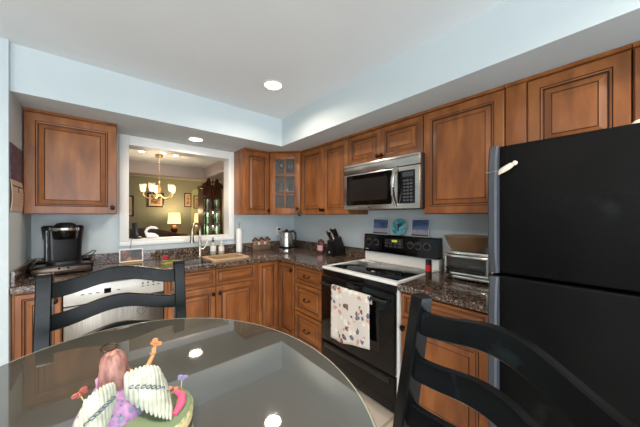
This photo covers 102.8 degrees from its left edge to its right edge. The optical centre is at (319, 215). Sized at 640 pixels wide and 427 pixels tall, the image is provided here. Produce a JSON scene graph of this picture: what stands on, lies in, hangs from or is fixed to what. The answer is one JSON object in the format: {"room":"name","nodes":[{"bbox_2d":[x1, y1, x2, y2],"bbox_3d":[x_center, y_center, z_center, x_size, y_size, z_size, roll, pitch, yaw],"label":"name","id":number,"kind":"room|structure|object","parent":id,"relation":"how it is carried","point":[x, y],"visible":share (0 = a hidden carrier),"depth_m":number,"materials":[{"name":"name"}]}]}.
{"room":"kitchen","nodes":[
{"label":"kitchen","id":0,"kind":"room"},
{"bbox_2d":[0,37,30,365],"bbox_3d":[-3.265,0.140,0.951,2.860,2.440,0.820,0,0,-40],"label":"wall","id":1,"kind":"structure","parent":0,"point":[15,227],"depth_m":1.57,"materials":[{"name":"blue paint"}]},
{"bbox_2d":[10,142,23,211],"bbox_3d":[-2.013,-0.242,1.701,0.014,0.432,0.296,0,0,-40],"label":"wall calendar","id":2,"kind":"object","parent":1,"relation":"attached to","point":[15,152],"visible":1,"depth_m":1.68,"materials":[{"name":"beige paper"}]},
{"bbox_2d":[31,134,293,258],"bbox_3d":[-1.365,0.090,3.001,2.690,2.540,0.160,0,0,-40],"label":"wall","id":3,"kind":"structure","parent":0,"point":[101,231],"depth_m":2.39,"materials":[{"name":"blue paint"}]},
{"bbox_2d":[23,107,116,213],"bbox_3d":[-2.018,-0.394,2.108,0.528,0.764,0.348,0,0,-40],"label":"upper cabinet","id":4,"kind":"object","parent":3,"relation":"attached to","point":[70,162],"visible":1,"depth_m":1.98,"materials":[{"name":"brown wood"}]},
{"bbox_2d":[119,134,233,245],"bbox_3d":[-1.537,-0.242,2.849,1.112,1.069,0.192,0,0,-40],"label":"window","id":5,"kind":"structure","parent":3,"relation":"in","point":[126,142],"depth_m":2.69,"materials":[{"name":"white paint"}]},
{"bbox_2d":[130,223,141,247],"bbox_3d":[-1.849,0.202,2.547,0.082,0.265,0.162,0,0,-20],"label":"cordless phone","id":6,"kind":"object","parent":5,"relation":"on","point":[134,225],"visible":0.98,"depth_m":2.58,"materials":[{"name":"black plastic"}]},
{"bbox_2d":[144,226,158,237],"bbox_3d":[-1.764,0.170,2.675,0.127,0.126,0.060,0,0,-30],"label":"swan figurine","id":7,"kind":"object","parent":5,"relation":"on","point":[148,235],"visible":1,"depth_m":2.66,"materials":[{"name":"white ceramic"}]},
{"bbox_2d":[234,147,269,214],"bbox_3d":[-0.829,-0.394,3.119,0.326,0.764,0.348,0,0,-40],"label":"upper cabinet","id":8,"kind":"object","parent":3,"relation":"attached to","point":[251,166],"visible":1,"depth_m":3.01,"materials":[{"name":"brown wood"}]},
{"bbox_2d":[276,227,280,234],"bbox_3d":[-0.570,0.210,3.549,0.072,0.116,0.032,0,0,-40],"label":"wall outlet","id":9,"kind":"object","parent":3,"relation":"attached to","point":[278,229],"visible":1,"depth_m":3.54,"materials":[{"name":"white plastic"}]},
{"bbox_2d":[269,151,300,214],"bbox_3d":[-0.409,-0.394,3.310,0.588,0.764,0.601,0,0,-40],"label":"upper cabinet","id":10,"kind":"object","parent":3,"relation":"attached to","point":[279,204],"visible":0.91,"depth_m":3.10,"materials":[{"name":"brown wood"}]},
{"bbox_2d":[278,184,283,193],"bbox_3d":[-0.494,-0.337,3.240,0.068,0.130,0.068,0,0,-40],"label":"drinking glass","id":11,"kind":"object","parent":10,"relation":"on","point":[280,186],"visible":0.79,"depth_m":3.21,"materials":[{"name":"white"}]},
{"bbox_2d":[279,161,283,173],"bbox_3d":[-0.484,-0.602,3.240,0.064,0.160,0.064,0,0,-40],"label":"stemmed glass","id":12,"kind":"object","parent":10,"relation":"on","point":[281,163],"visible":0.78,"depth_m":3.22,"materials":[{"name":"white"}]},
{"bbox_2d":[276,173,293,180],"bbox_3d":[-0.406,-0.513,3.335,0.486,0.016,0.528,0,0,-42],"label":"shelf","id":13,"kind":"object","parent":10,"relation":"attached to","point":[281,178],"depth_m":3.38,"materials":[{"name":"brown wood"}]},
{"bbox_2d":[276,194,293,197],"bbox_3d":[-0.406,-0.263,3.335,0.486,0.016,0.528,0,0,-42],"label":"shelf","id":14,"kind":"object","parent":10,"relation":"attached to","point":[277,195],"depth_m":3.31,"materials":[{"name":"brown wood"}]},
{"bbox_2d":[286,184,289,193],"bbox_3d":[-0.410,-0.337,3.233,0.068,0.130,0.068,0,0,-40],"label":"drinking glass","id":15,"kind":"object","parent":10,"relation":"on","point":[287,185],"visible":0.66,"depth_m":3.20,"materials":[{"name":"white"}]},
{"bbox_2d":[286,161,290,172],"bbox_3d":[-0.395,-0.602,3.232,0.064,0.160,0.064,0,0,-40],"label":"stemmed glass","id":16,"kind":"object","parent":10,"relation":"on","point":[288,163],"visible":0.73,"depth_m":3.21,"materials":[{"name":"white"}]},
{"bbox_2d":[129,175,200,235],"bbox_3d":[-5.597,0.140,6.464,5.050,2.440,0.100,0,0,-40],"label":"wall","id":17,"kind":"structure","parent":0,"point":[144,216],"depth_m":7.32,"materials":[{"name":"green paint"}]},
{"bbox_2d":[129,195,133,215],"bbox_3d":[-5.165,-0.260,6.750,0.400,0.560,0.019,0,0,-40],"label":"framed picture","id":18,"kind":"object","parent":17,"relation":"attached to","point":[131,198],"visible":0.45,"depth_m":6.84,"materials":[{"name":"brown wood"}]},
{"bbox_2d":[147,193,163,206],"bbox_3d":[-4.634,-0.440,7.203,0.400,0.400,0.019,0,0,-40],"label":"framed picture","id":19,"kind":"object","parent":17,"relation":"attached to","point":[152,202],"visible":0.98,"depth_m":7.18,"materials":[{"name":"brown wood"}]},
{"bbox_2d":[184,193,190,206],"bbox_3d":[-4.004,-0.470,7.739,0.200,0.420,0.019,0,0,-40],"label":"framed picture","id":20,"kind":"object","parent":17,"relation":"attached to","point":[187,196],"visible":1,"depth_m":7.73,"materials":[{"name":"beige paper"}]},
{"bbox_2d":[191,189,197,234],"bbox_3d":[-3.829,0.220,7.896,0.270,2.080,0.008,0,0,-40],"label":"trim","id":21,"kind":"structure","parent":17,"relation":"attached to","point":[195,191],"depth_m":7.84,"materials":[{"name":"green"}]},
{"bbox_2d":[193,195,197,208],"bbox_3d":[-3.803,-0.420,7.896,0.200,0.400,0.019,0,0,-40],"label":"framed picture","id":22,"kind":"object","parent":17,"relation":"attached to","point":[195,198],"visible":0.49,"depth_m":7.87,"materials":[{"name":"beige paper"}]},
{"bbox_2d":[129,149,217,180],"bbox_3d":[-3.969,-1.130,4.665,5.200,0.100,5.750,0,0,-40],"label":"ceiling","id":23,"kind":"structure","parent":0,"point":[148,156],"depth_m":4.91,"materials":[{"name":"paint"}]},
{"bbox_2d":[141,154,174,199],"bbox_3d":[-2.867,-0.680,4.547,0.574,0.800,0.556,0,0,-40],"label":"chandelier","id":24,"kind":"object","parent":23,"relation":"hanging from","point":[157,189],"visible":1,"depth_m":4.50,"materials":[{"name":"gold metal"}]},
{"bbox_2d":[129,160,223,182],"bbox_3d":[-3.232,-0.960,3.684,4.850,0.240,3.300,0,0,-40],"label":"ceiling beam","id":25,"kind":"structure","parent":23,"relation":"attached to","point":[214,171],"depth_m":5.34,"materials":[{"name":"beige paint"}]},
{"bbox_2d":[201,181,223,233],"bbox_3d":[-1.979,0.140,6.030,0.100,2.440,5.250,0,0,-40],"label":"wall","id":26,"kind":"structure","parent":0,"point":[201,181],"depth_m":6.58,"materials":[{"name":"green paint"}]},
{"bbox_2d":[0,0,503,118],"bbox_3d":[-0.397,-1.130,-0.344,5.550,0.100,6.190,0,0,-40],"label":"ceiling","id":27,"kind":"structure","parent":0,"point":[224,51],"depth_m":1.54,"materials":[{"name":"paint"}]},
{"bbox_2d":[263,80,282,89],"bbox_3d":[-0.388,-1.076,2.111,0.168,0.006,0.168,0,0,-40],"label":"recessed light","id":28,"kind":"object","parent":27,"relation":"in","point":[268,84],"visible":1,"depth_m":2.10,"materials":[{"name":"white plastic"}]},
{"bbox_2d":[10,0,639,151],"bbox_3d":[0.615,-0.929,0.582,2.570,0.301,6.090,0,0,-40],"label":"soffit","id":29,"kind":"structure","parent":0,"point":[509,41],"depth_m":1.73,"materials":[{"name":"blue paint"}]},
{"bbox_2d":[187,137,203,141],"bbox_3d":[-1.264,-0.775,2.600,0.156,0.006,0.156,0,0,-40],"label":"recessed light","id":30,"kind":"object","parent":29,"relation":"in","point":[196,139],"visible":1,"depth_m":2.60,"materials":[{"name":"white plastic"}]},
{"bbox_2d":[355,387,393,426],"bbox_3d":[-0.449,1.410,-0.283,5.550,0.100,6.350,0,0,-40],"label":"floor","id":31,"kind":"structure","parent":0,"point":[383,417],"depth_m":1.76,"materials":[{"name":"beige tile"}]},
{"bbox_2d":[12,291,63,360],"bbox_3d":[-2.032,0.923,1.888,0.224,0.872,0.650,0,0,-40],"label":"base cabinet","id":32,"kind":"object","parent":31,"relation":"on","point":[22,303],"visible":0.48,"depth_m":1.63,"materials":[{"name":"brown wood"}]},
{"bbox_2d":[32,260,185,352],"bbox_3d":[-0.569,0.768,0.732,0.399,1.183,0.477,0,0,-39],"label":"chair","id":33,"kind":"object","parent":31,"relation":"on","point":[45,322],"visible":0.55,"depth_m":0.86,"materials":[{"name":"black paint"}]},
{"bbox_2d":[63,279,163,341],"bbox_3d":[-1.714,0.924,2.153,0.590,0.869,0.604,0,0,-40],"label":"dishwasher","id":34,"kind":"object","parent":31,"relation":"on","point":[71,301],"visible":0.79,"depth_m":1.90,"materials":[{"name":"grey plastic"}]},
{"bbox_2d":[0,318,376,426],"bbox_3d":[-0.292,0.837,0.427,0.661,1.045,0.820,0,0,-40],"label":"pub table","id":35,"kind":"object","parent":31,"relation":"on","point":[240,373],"visible":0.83,"depth_m":0.50,"materials":[{"name":"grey glass"}]},
{"bbox_2d":[71,338,192,426],"bbox_3d":[-0.267,0.254,0.373,0.145,0.121,0.135,0,0,-40],"label":"angel figurine","id":36,"kind":"object","parent":35,"relation":"on","point":[122,396],"visible":1,"depth_m":0.36,"materials":[{"name":"ceramic"}]},
{"bbox_2d":[163,263,256,323],"bbox_3d":[-1.165,0.923,2.626,0.842,0.872,0.650,0,0,-40],"label":"base cabinet","id":37,"kind":"object","parent":31,"relation":"on","point":[228,292],"visible":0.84,"depth_m":2.43,"materials":[{"name":"brown wood"}]},
{"bbox_2d":[257,260,295,336],"bbox_3d":[-0.413,0.923,3.080,0.884,0.872,0.933,0,0,-40],"label":"base cabinet","id":38,"kind":"object","parent":31,"relation":"on","point":[276,281],"visible":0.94,"depth_m":2.74,"materials":[{"name":"brown wood"}]},
{"bbox_2d":[9,240,364,293],"bbox_3d":[-0.911,0.417,2.374,2.566,0.138,1.378,0,0,-40],"label":"countertop","id":39,"kind":"structure","parent":38,"relation":"on","point":[305,254],"depth_m":2.56,"materials":[{"name":"brown stone"}]},
{"bbox_2d":[29,258,92,277],"bbox_3d":[-2.043,0.409,2.037,0.344,0.073,0.331,0,0,-43],"label":"pod drawer","id":40,"kind":"object","parent":39,"relation":"on","point":[86,265],"visible":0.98,"depth_m":1.94,"materials":[{"name":"black"}]},
{"bbox_2d":[40,222,95,265],"bbox_3d":[-2.008,0.216,2.067,0.257,0.325,0.332,0,0,38],"label":"coffee maker","id":41,"kind":"object","parent":39,"relation":"on","point":[62,242],"visible":0.99,"depth_m":1.98,"materials":[{"name":"black plastic"}]},
{"bbox_2d":[119,248,142,262],"bbox_3d":[-1.812,0.381,2.453,0.186,0.128,0.025,0,0,-40],"label":"framed picture","id":42,"kind":"object","parent":39,"relation":"on","point":[125,255],"visible":1,"depth_m":2.45,"materials":[{"name":"white plastic"}]},
{"bbox_2d":[161,260,172,264],"bbox_3d":[-1.416,0.432,2.367,0.060,0.026,0.090,0,0,27],"label":"sponge","id":43,"kind":"object","parent":39,"relation":"on","point":[167,261],"visible":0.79,"depth_m":2.34,"materials":[{"name":"yellow plastic"}]},
{"bbox_2d":[184,259,210,265],"bbox_3d":[-1.114,0.560,2.591,0.658,0.200,0.358,0,0,-40],"label":"sink","id":44,"kind":"object","parent":39,"relation":"in","point":[199,261],"visible":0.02,"depth_m":2.65,"materials":[{"name":"metal"}]},
{"bbox_2d":[189,222,207,256],"bbox_3d":[-1.302,0.258,2.713,0.079,0.376,0.221,0,0,20],"label":"faucet","id":45,"kind":"object","parent":39,"relation":"on","point":[200,248],"visible":0.99,"depth_m":2.74,"materials":[{"name":"silver metal"}]},
{"bbox_2d":[210,238,215,254],"bbox_3d":[-1.222,0.348,2.921,0.064,0.194,0.065,0,0,-40],"label":"soap bottle","id":46,"kind":"object","parent":39,"relation":"on","point":[212,245],"visible":1,"depth_m":2.90,"materials":[{"name":"beige plastic"}]},
{"bbox_2d":[218,239,223,253],"bbox_3d":[-1.151,0.361,2.981,0.064,0.170,0.065,0,0,-40],"label":"soap bottle","id":47,"kind":"object","parent":39,"relation":"on","point":[221,246],"visible":0.99,"depth_m":2.96,"materials":[{"name":"beige plastic"}]},
{"bbox_2d":[202,253,248,262],"bbox_3d":[-0.990,0.452,2.683,0.390,0.048,0.330,0,0,-43],"label":"cutting board","id":48,"kind":"object","parent":39,"relation":"on","point":[232,256],"visible":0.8,"depth_m":2.67,"materials":[{"name":"brown wood"}]},
{"bbox_2d":[234,222,243,252],"bbox_3d":[-0.979,0.263,3.092,0.110,0.365,0.110,0,0,-40],"label":"paper towel holder","id":49,"kind":"object","parent":39,"relation":"on","point":[238,230],"visible":1,"depth_m":3.06,"materials":[{"name":"white paper"}]},
{"bbox_2d":[252,237,270,250],"bbox_3d":[-0.760,0.361,3.325,0.250,0.168,0.048,0,0,-40],"label":"spice rack","id":50,"kind":"object","parent":39,"relation":"on","point":[264,244],"visible":1,"depth_m":3.30,"materials":[{"name":"brown wood"}]},
{"bbox_2d":[278,229,296,250],"bbox_3d":[-0.439,0.311,3.348,0.210,0.269,0.210,0,0,45],"label":"electric kettle","id":51,"kind":"object","parent":39,"relation":"on","point":[286,237],"visible":1,"depth_m":3.28,"materials":[{"name":"silver metal"}]},
{"bbox_2d":[317,239,324,252],"bbox_3d":[0.009,0.362,3.067,0.095,0.167,0.094,0,0,-40],"label":"jar candle","id":52,"kind":"object","parent":39,"relation":"on","point":[320,245],"visible":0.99,"depth_m":3.03,"materials":[{"name":"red glass"}]},
{"bbox_2d":[327,236,344,256],"bbox_3d":[0.175,0.338,2.860,0.187,0.215,0.116,0,0,-40],"label":"knife block","id":53,"kind":"object","parent":39,"relation":"on","point":[335,247],"visible":0.99,"depth_m":2.81,"materials":[{"name":"black wood"}]},
{"bbox_2d":[295,265,323,353],"bbox_3d":[0.114,0.923,2.629,0.669,0.872,0.429,0,0,-40],"label":"base cabinet","id":54,"kind":"object","parent":31,"relation":"on","point":[308,288],"visible":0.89,"depth_m":2.41,"materials":[{"name":"brown wood"}]},
{"bbox_2d":[320,233,442,412],"bbox_3d":[0.486,0.771,2.143,0.713,1.178,0.753,0,0,-40],"label":"stove","id":55,"kind":"object","parent":31,"relation":"on","point":[375,372],"visible":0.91,"depth_m":1.95,"materials":[{"name":"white metal"}]},
{"bbox_2d":[331,284,371,349],"bbox_3d":[0.223,0.763,1.907,0.047,0.419,0.392,0,0,-40],"label":"dish towel","id":56,"kind":"object","parent":55,"relation":"hanging from","point":[349,308],"visible":1,"depth_m":1.89,"materials":[{"name":"fabric"}]},
{"bbox_2d":[359,260,375,262],"bbox_3d":[0.445,0.432,2.410,0.084,0.017,0.195,0,0,-40],"label":"spoon rest","id":57,"kind":"object","parent":55,"relation":"on","point":[364,261],"visible":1,"depth_m":2.40,"materials":[{"name":"white ceramic"}]},
{"bbox_2d":[332,260,424,280],"bbox_3d":[0.494,0.452,2.150,0.499,0.021,0.682,0,0,-40],"label":"glass cooktop","id":58,"kind":"object","parent":55,"relation":"in","point":[387,270],"depth_m":2.10,"materials":[{"name":"black glass"}]},
{"bbox_2d":[373,219,388,234],"bbox_3d":[0.601,0.107,2.532,0.021,0.149,0.178,0,0,-40],"label":"postcard","id":59,"kind":"object","parent":55,"relation":"on","point":[380,226],"visible":0.98,"depth_m":2.53,"materials":[{"name":"blue paper"}]},
{"bbox_2d":[391,219,405,234],"bbox_3d":[0.731,0.104,2.372,0.022,0.155,0.156,0,0,-40],"label":"ceramic plate","id":60,"kind":"object","parent":55,"relation":"on","point":[398,227],"visible":1,"depth_m":2.37,"materials":[{"name":"teal ceramic"}]},
{"bbox_2d":[411,219,429,236],"bbox_3d":[0.869,0.107,2.217,0.021,0.149,0.160,0,0,-40],"label":"postcard","id":61,"kind":"object","parent":55,"relation":"on","point":[420,227],"visible":0.94,"depth_m":2.21,"materials":[{"name":"blue paper"}]},
{"bbox_2d":[400,292,488,426],"bbox_3d":[0.924,0.923,1.671,0.676,0.872,0.521,0,0,-40],"label":"base cabinet","id":62,"kind":"object","parent":31,"relation":"on","point":[472,362],"visible":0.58,"depth_m":1.42,"materials":[{"name":"brown wood"}]},
{"bbox_2d":[397,258,488,312],"bbox_3d":[0.927,0.417,1.674,0.674,0.138,0.525,0,0,-40],"label":"countertop","id":63,"kind":"structure","parent":62,"relation":"on","point":[473,295],"depth_m":1.54,"materials":[{"name":"brown stone"}]},
{"bbox_2d":[425,259,431,279],"bbox_3d":[0.759,0.377,1.785,0.043,0.138,0.043,0,0,-40],"label":"bottle","id":64,"kind":"object","parent":63,"relation":"on","point":[428,263],"visible":1,"depth_m":1.77,"materials":[{"name":"red plastic"}]},
{"bbox_2d":[444,248,492,283],"bbox_3d":[1.083,0.345,1.738,0.282,0.200,0.385,0,0,-40],"label":"toaster oven","id":65,"kind":"object","parent":63,"relation":"on","point":[460,263],"visible":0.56,"depth_m":1.71,"materials":[{"name":"silver metal"}]},
{"bbox_2d":[393,293,637,426],"bbox_3d":[0.070,0.768,0.341,0.477,1.183,0.399,0,0,-14],"label":"chair","id":66,"kind":"object","parent":31,"relation":"on","point":[574,399],"visible":1,"depth_m":0.42,"materials":[{"name":"black paint"}]},
{"bbox_2d":[486,123,639,426],"bbox_3d":[1.241,0.536,1.048,0.852,1.646,0.728,0,0,-40],"label":"refrigerator","id":67,"kind":"object","parent":31,"relation":"on","point":[564,220],"visible":0.84,"depth_m":0.90,"materials":[{"name":"black metal"}]},
{"bbox_2d":[498,161,517,174],"bbox_3d":[0.750,-0.192,1.028,0.023,0.052,0.074,0,0,-40],"label":"magnet","id":68,"kind":"object","parent":67,"relation":"attached to","point":[507,167],"visible":0.97,"depth_m":1.02,"materials":[{"name":"white plastic"}]},
{"bbox_2d":[294,209,487,270],"bbox_3d":[1.671,0.140,1.415,0.120,2.440,6.190,0,0,-40],"label":"wall","id":69,"kind":"structure","parent":0,"point":[470,231],"depth_m":2.45,"materials":[{"name":"blue paint"}]},
{"bbox_2d":[300,136,367,214],"bbox_3d":[0.124,-0.394,2.876,0.338,0.764,0.779,0,0,-40],"label":"upper cabinet","id":70,"kind":"object","parent":69,"relation":"attached to","point":[322,166],"visible":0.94,"depth_m":2.74,"materials":[{"name":"brown wood"}]},
{"bbox_2d":[348,112,423,165],"bbox_3d":[0.625,-0.624,2.287,0.338,0.304,0.761,0,0,-40],"label":"upper cabinet","id":71,"kind":"object","parent":69,"relation":"attached to","point":[405,135],"visible":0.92,"depth_m":2.14,"materials":[{"name":"brown wood"}]},
{"bbox_2d":[344,151,424,210],"bbox_3d":[0.593,-0.260,2.236,0.452,0.412,0.768,0,0,-40],"label":"microwave","id":72,"kind":"object","parent":71,"relation":"attached to","point":[397,182],"visible":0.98,"depth_m":2.06,"materials":[{"name":"silver metal"}]},
{"bbox_2d":[403,179,411,200],"bbox_3d":[0.658,-0.191,1.916,0.001,0.162,0.075,0,0,-40],"label":"keypad","id":73,"kind":"object","parent":72,"relation":"attached to","point":[407,183],"depth_m":1.92,"materials":[{"name":"grey plastic"}]},
{"bbox_2d":[423,85,505,213],"bbox_3d":[1.047,-0.394,1.810,0.313,0.764,0.507,0,0,-40],"label":"upper cabinet","id":74,"kind":"object","parent":69,"relation":"attached to","point":[459,135],"visible":0.7,"depth_m":1.70,"materials":[{"name":"brown wood"}]},
{"bbox_2d":[505,43,631,145],"bbox_3d":[1.368,-0.553,1.433,0.313,0.446,0.477,0,0,-40],"label":"upper cabinet","id":75,"kind":"object","parent":69,"relation":"attached to","point":[592,93],"visible":0.68,"depth_m":1.30,"materials":[{"name":"brown wood"}]},
{"bbox_2d":[632,41,639,122],"bbox_3d":[1.693,-0.553,1.051,0.313,0.446,0.519,0,0,-40],"label":"upper cabinet","id":76,"kind":"object","parent":69,"relation":"attached to","point":[636,45],"visible":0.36,"depth_m":1.15,"materials":[{"name":"brown wood"}]},
{"bbox_3d":[-3.969,1.410,4.665,5.200,0.100,5.750,0,0,-40],"label":"floor","id":77,"kind":"structure","parent":0,"visible":0},
{"bbox_2d":[129,228,181,238],"bbox_3d":[-3.969,0.809,5.571,1.880,1.099,0.970,0,0,-42],"label":"sofa","id":78,"kind":"object","parent":77,"relation":"on","point":[162,233],"visible":0.12,"depth_m":5.39,"materials":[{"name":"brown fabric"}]},
{"bbox_2d":[197,178,222,234],"bbox_3d":[-2.561,0.237,5.950,0.500,2.244,0.458,0,0,-40],"label":"china cabinet","id":79,"kind":"object","parent":77,"relation":"on","point":[206,191],"visible":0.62,"depth_m":5.83,"materials":[{"name":"brown wood"}]},
{"bbox_3d":[-4.058,0.940,7.116,0.560,0.839,0.560,0,0,-40],"label":"side table","id":80,"kind":"object","parent":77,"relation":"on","visible":0},
{"bbox_2d":[167,213,180,232],"bbox_3d":[-4.059,0.220,7.116,0.330,0.600,0.330,0,0,-40],"label":"table lamp","id":81,"kind":"object","parent":80,"relation":"on","point":[173,218],"visible":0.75,"depth_m":7.02,"materials":[{"name":"brown fabric"}]},
{"bbox_3d":[-3.239,0.970,6.894,0.560,0.779,0.560,0,0,-40],"label":"side table","id":82,"kind":"object","parent":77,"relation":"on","visible":0},
{"bbox_2d":[194,213,197,234],"bbox_3d":[-3.239,0.260,6.894,0.300,0.640,0.300,0,0,-40],"label":"table lamp","id":83,"kind":"object","parent":82,"relation":"on","point":[196,214],"visible":0.19,"depth_m":6.77,"materials":[{"name":"brown"}]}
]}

